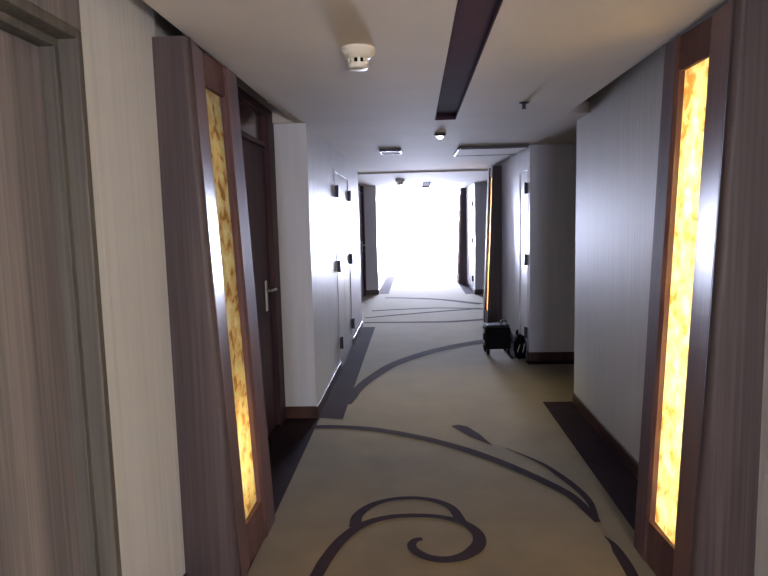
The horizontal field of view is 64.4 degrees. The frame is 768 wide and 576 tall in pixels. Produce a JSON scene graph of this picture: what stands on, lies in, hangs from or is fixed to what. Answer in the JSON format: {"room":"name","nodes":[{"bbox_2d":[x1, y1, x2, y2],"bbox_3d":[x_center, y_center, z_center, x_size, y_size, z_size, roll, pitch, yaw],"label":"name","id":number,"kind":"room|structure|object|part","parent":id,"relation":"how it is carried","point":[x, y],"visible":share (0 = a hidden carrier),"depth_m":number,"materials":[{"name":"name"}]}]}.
{"room":"hotel corridor","nodes":[
{"label":"hotel corridor","id":0,"kind":"room"},
{"bbox_2d":[79,0,270,575],"bbox_3d":[-1.461,0.453,-0.962,0.770,2.580,11.840,-1,6,3],"label":"wall","id":1,"kind":"structure","parent":0,"point":[117,35],"depth_m":2.23,"materials":[{"name":"beige paper"}]},
{"bbox_2d":[0,0,121,575],"bbox_3d":[-1.042,0.191,1.465,0.216,2.550,1.040,-1,6,3],"label":"door","id":2,"kind":"structure","parent":1,"relation":"in","point":[59,517],"depth_m":1.84,"materials":[{"name":"brown laminate"}]},
{"bbox_3d":[-0.968,-0.905,1.339,0.016,0.349,1.040,-1,6,3],"label":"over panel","id":3,"kind":"part","parent":2,"relation":"part of","materials":[{"name":"grey wood"}]},
{"bbox_2d":[152,36,274,575],"bbox_3d":[-0.755,0.132,2.870,0.240,2.345,0.670,-1,6,3],"label":"pilaster","id":4,"kind":"object","parent":1,"relation":"attached to","point":[226,491],"visible":1,"depth_m":2.62,"materials":[{"name":"brown laminate"}]},
{"bbox_3d":[-0.774,-0.962,2.756,0.033,0.145,0.245,-1,6,3],"label":"rail","id":5,"kind":"part","parent":4,"relation":"part of","materials":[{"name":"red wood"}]},
{"bbox_3d":[-0.723,0.103,2.872,0.089,2.040,0.285,-1,6,3],"label":"glass panel","id":6,"kind":"part","parent":4,"relation":"part of","materials":[{"name":"yellow glass"}]},
{"bbox_3d":[-0.635,1.195,2.990,0.035,0.200,0.245,-1,6,3],"label":"rail","id":7,"kind":"part","parent":4,"relation":"part of","materials":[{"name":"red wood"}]},
{"bbox_2d":[237,86,285,435],"bbox_3d":[-0.926,-0.073,4.239,0.160,2.460,1.335,-1,6,3],"label":"door","id":8,"kind":"structure","parent":1,"relation":"in","point":[257,126],"depth_m":4.60,"materials":[{"name":"brown wood"}]},
{"bbox_3d":[-0.952,-1.141,4.103,0.060,0.201,1.016,-1,6,3],"label":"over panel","id":9,"kind":"part","parent":8,"relation":"part of","materials":[{"name":"brown wood"}]},
{"bbox_3d":[-0.884,0.059,4.586,0.010,0.230,0.044,-1,6,3],"label":"handle plate","id":10,"kind":"part","parent":8,"relation":"part of","materials":[{"name":"silver metal"}]},
{"bbox_2d":[271,104,386,405],"bbox_3d":[-0.648,-1.098,12.928,0.960,2.580,16.160,-1,6,3],"label":"wall","id":11,"kind":"structure","parent":0,"point":[305,162],"depth_m":5.02,"materials":[{"name":"grey paint"}]},
{"bbox_2d":[183,273,387,575],"bbox_3d":[-0.425,0.479,9.900,0.274,0.100,15.697,-1,6,3],"label":"baseboard","id":12,"kind":"structure","parent":11,"relation":"attached to","point":[291,411],"depth_m":5.18,"materials":[{"name":"brown wood"}]},
{"bbox_2d":[334,168,354,365],"bbox_3d":[-0.490,-0.251,7.130,0.127,2.160,1.320,-1,6,3],"label":"door","id":13,"kind":"structure","parent":11,"relation":"in","point":[342,195],"depth_m":7.10,"materials":[{"name":"grey paint"}]},
{"bbox_2d":[358,184,366,298],"bbox_3d":[-0.500,-0.991,12.477,0.160,2.460,1.435,-1,6,3],"label":"door","id":14,"kind":"structure","parent":11,"relation":"in","point":[360,188],"depth_m":12.89,"materials":[{"name":"brown wood"}]},
{"bbox_2d":[386,197,454,266],"bbox_3d":[2.037,-2.044,20.926,5.500,2.580,0.200,-1,6,3],"label":"wall","id":15,"kind":"structure","parent":0,"point":[388,201],"depth_m":20.89,"materials":[{"name":"grey paint"}]},
{"bbox_2d":[391,198,451,265],"bbox_3d":[1.290,-1.914,20.963,2.080,2.250,0.070,-1,6,3],"label":"window","id":16,"kind":"structure","parent":15,"relation":"in","point":[450,199],"depth_m":20.93,"materials":[{"name":"white paint"}]},
{"bbox_2d":[143,0,726,198],"bbox_3d":[1.413,-1.594,6.802,5.050,0.110,28.000,-1,6,3],"label":"ceiling","id":17,"kind":"structure","parent":0,"point":[553,56],"depth_m":3.09,"materials":[{"name":"paint"}]},
{"bbox_2d":[340,44,375,70],"bbox_3d":[-0.117,-1.028,2.743,0.160,0.092,0.160,-1,6,3],"label":"smoke detector","id":18,"kind":"object","parent":17,"relation":"attached to","point":[358,56],"visible":1,"depth_m":2.70,"materials":[{"name":"beige plastic"}]},
{"bbox_2d":[379,149,401,154],"bbox_3d":[0.077,-1.517,6.804,0.240,0.019,0.350,-1,7,3],"label":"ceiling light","id":19,"kind":"object","parent":17,"relation":"attached to","point":[394,151],"visible":1,"depth_m":6.71,"materials":[{"name":"paint"}]},
{"bbox_3d":[0.077,-1.518,6.809,0.200,0.012,0.320,-1,7,3],"label":"panel","id":20,"kind":"part","parent":19,"relation":"part of","materials":[{"name":"paint"}]},
{"bbox_2d":[395,179,404,184],"bbox_3d":[0.298,-1.949,11.253,0.184,0.106,0.184,-1,6,3],"label":"smoke detector","id":21,"kind":"object","parent":17,"relation":"attached to","point":[399,181],"visible":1,"depth_m":11.20,"materials":[{"name":"beige plastic"}]},
{"bbox_2d":[422,182,430,186],"bbox_3d":[0.910,-2.246,13.153,0.161,0.042,2.098,-1,6,3],"label":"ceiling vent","id":22,"kind":"object","parent":17,"relation":"in","point":[425,184],"visible":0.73,"depth_m":13.43,"materials":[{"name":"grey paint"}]},
{"bbox_2d":[434,133,445,138],"bbox_3d":[0.511,-1.380,5.563,0.104,0.048,0.104,-1,6,3],"label":"smoke detector","id":23,"kind":"object","parent":17,"relation":"in","point":[438,135],"visible":1,"depth_m":5.53,"materials":[{"name":"grey plastic"}]},
{"bbox_2d":[435,0,502,119],"bbox_3d":[0.312,-0.975,1.578,0.161,0.042,6.378,-1,6,3],"label":"ceiling recess","id":24,"kind":"object","parent":17,"relation":"in","point":[474,20],"visible":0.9,"depth_m":2.85,"materials":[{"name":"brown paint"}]},
{"bbox_2d":[453,146,527,156],"bbox_3d":[1.192,-1.559,6.968,0.750,0.020,0.800,-1,7,3],"label":"access hatch","id":25,"kind":"object","parent":17,"relation":"attached to","point":[509,150],"visible":1,"depth_m":6.86,"materials":[{"name":"paint"}]},
{"bbox_3d":[1.192,-1.560,6.973,0.710,0.012,0.770,-1,7,3],"label":"panel","id":26,"kind":"part","parent":25,"relation":"part of","materials":[{"name":"paint"}]},
{"bbox_2d":[519,102,528,108],"bbox_3d":[0.945,-1.230,4.116,0.068,0.042,0.068,-1,6,3],"label":"sprinkler head","id":27,"kind":"object","parent":17,"relation":"attached to","point":[522,103],"visible":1,"depth_m":4.11},
{"bbox_2d":[247,266,655,575],"bbox_3d":[1.397,0.856,7.076,5.400,0.123,28.400,-1,6,3],"label":"floor","id":28,"kind":"structure","parent":0,"point":[429,452],"depth_m":4.00,"materials":[{"name":"beige carpet"}]},
{"bbox_2d":[483,319,510,354],"bbox_3d":[1.335,0.574,7.269,0.303,0.404,0.246,-2,6,-2],"label":"suitcase","id":29,"kind":"object","parent":28,"relation":"on","point":[495,335],"visible":1,"depth_m":7.17,"materials":[{"name":"black plastic"}]},
{"bbox_3d":[1.339,0.443,7.255,0.270,0.034,0.200,-2,6,-2],"label":"lid","id":30,"kind":"part","parent":29,"relation":"part of","materials":[{"name":"black plastic"}]},
{"bbox_2d":[513,329,525,358],"bbox_3d":[1.560,0.638,7.022,0.138,0.320,0.429,-1,6,5],"label":"tool bag","id":31,"kind":"object","parent":28,"relation":"on","point":[519,342],"visible":1,"depth_m":6.88,"materials":[{"name":"black fabric"}]},
{"bbox_2d":[454,144,575,351],"bbox_3d":[3.038,-1.271,13.696,2.155,2.580,14.220,-1,6,3],"label":"wall","id":32,"kind":"structure","parent":0,"point":[551,167],"depth_m":6.75,"materials":[{"name":"grey paint"}]},
{"bbox_2d":[457,188,466,283],"bbox_3d":[1.978,-1.302,15.279,0.300,2.345,0.620,-1,6,3],"label":"pilaster","id":33,"kind":"object","parent":32,"relation":"attached to","point":[462,225],"visible":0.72,"depth_m":15.02,"materials":[{"name":"brown laminate"}]},
{"bbox_2d":[470,193,473,289],"bbox_3d":[1.987,-1.028,13.636,0.127,2.160,0.800,-1,6,3],"label":"door","id":34,"kind":"structure","parent":32,"relation":"in","point":[471,194],"depth_m":13.66,"materials":[{"name":"grey paint"}]},
{"bbox_2d":[483,166,501,322],"bbox_3d":[1.663,-0.621,9.175,0.300,2.345,0.620,-1,6,3],"label":"pilaster","id":35,"kind":"object","parent":32,"relation":"attached to","point":[492,302],"visible":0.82,"depth_m":8.92,"materials":[{"name":"brown laminate"}]},
{"bbox_3d":[1.598,-0.648,9.180,0.084,2.040,0.270,-1,6,3],"label":"glass panel","id":36,"kind":"part","parent":35,"relation":"part of","materials":[{"name":"yellow glass"}]},
{"bbox_2d":[519,166,527,355],"bbox_3d":[1.648,-0.297,7.085,0.127,2.160,0.580,-1,6,3],"label":"door","id":37,"kind":"structure","parent":32,"relation":"in","point":[523,173],"depth_m":7.09,"materials":[{"name":"grey paint"}]},
{"bbox_2d":[467,280,638,479],"bbox_3d":[2.809,0.504,8.969,2.169,0.100,12.180,-1,6,3],"label":"baseboard","id":38,"kind":"structure","parent":32,"relation":"attached to","point":[606,435],"depth_m":4.69,"materials":[{"name":"brown wood"}]},
{"bbox_2d":[574,0,767,575],"bbox_3d":[1.403,0.383,-0.947,0.370,2.580,12.180,-1,6,3],"label":"wall","id":39,"kind":"structure","parent":0,"point":[617,142],"depth_m":3.98,"materials":[{"name":"beige paper"}]},
{"bbox_2d":[634,0,767,575],"bbox_3d":[1.285,0.120,2.531,0.230,2.345,0.630,-1,6,3],"label":"pilaster","id":40,"kind":"object","parent":39,"relation":"attached to","point":[697,499],"visible":1,"depth_m":2.31,"materials":[{"name":"brown laminate"}]},
{"bbox_3d":[1.223,1.183,2.691,0.035,0.200,0.245,-1,6,3],"label":"rail","id":41,"kind":"part","parent":40,"relation":"part of","materials":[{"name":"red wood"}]},
{"bbox_3d":[1.256,0.089,2.567,0.084,2.040,0.285,-1,6,3],"label":"glass panel","id":42,"kind":"part","parent":40,"relation":"part of","materials":[{"name":"yellow glass"}]},
{"bbox_3d":[1.254,-0.977,2.448,0.033,0.145,0.245,-1,6,3],"label":"rail","id":43,"kind":"part","parent":40,"relation":"part of","materials":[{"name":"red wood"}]},
{"bbox_3d":[1.270,0.153,2.241,0.230,2.345,0.045,-1,6,3],"label":"panel","id":44,"kind":"part","parent":40,"relation":"part of","materials":[{"name":"brown laminate"}]}
]}

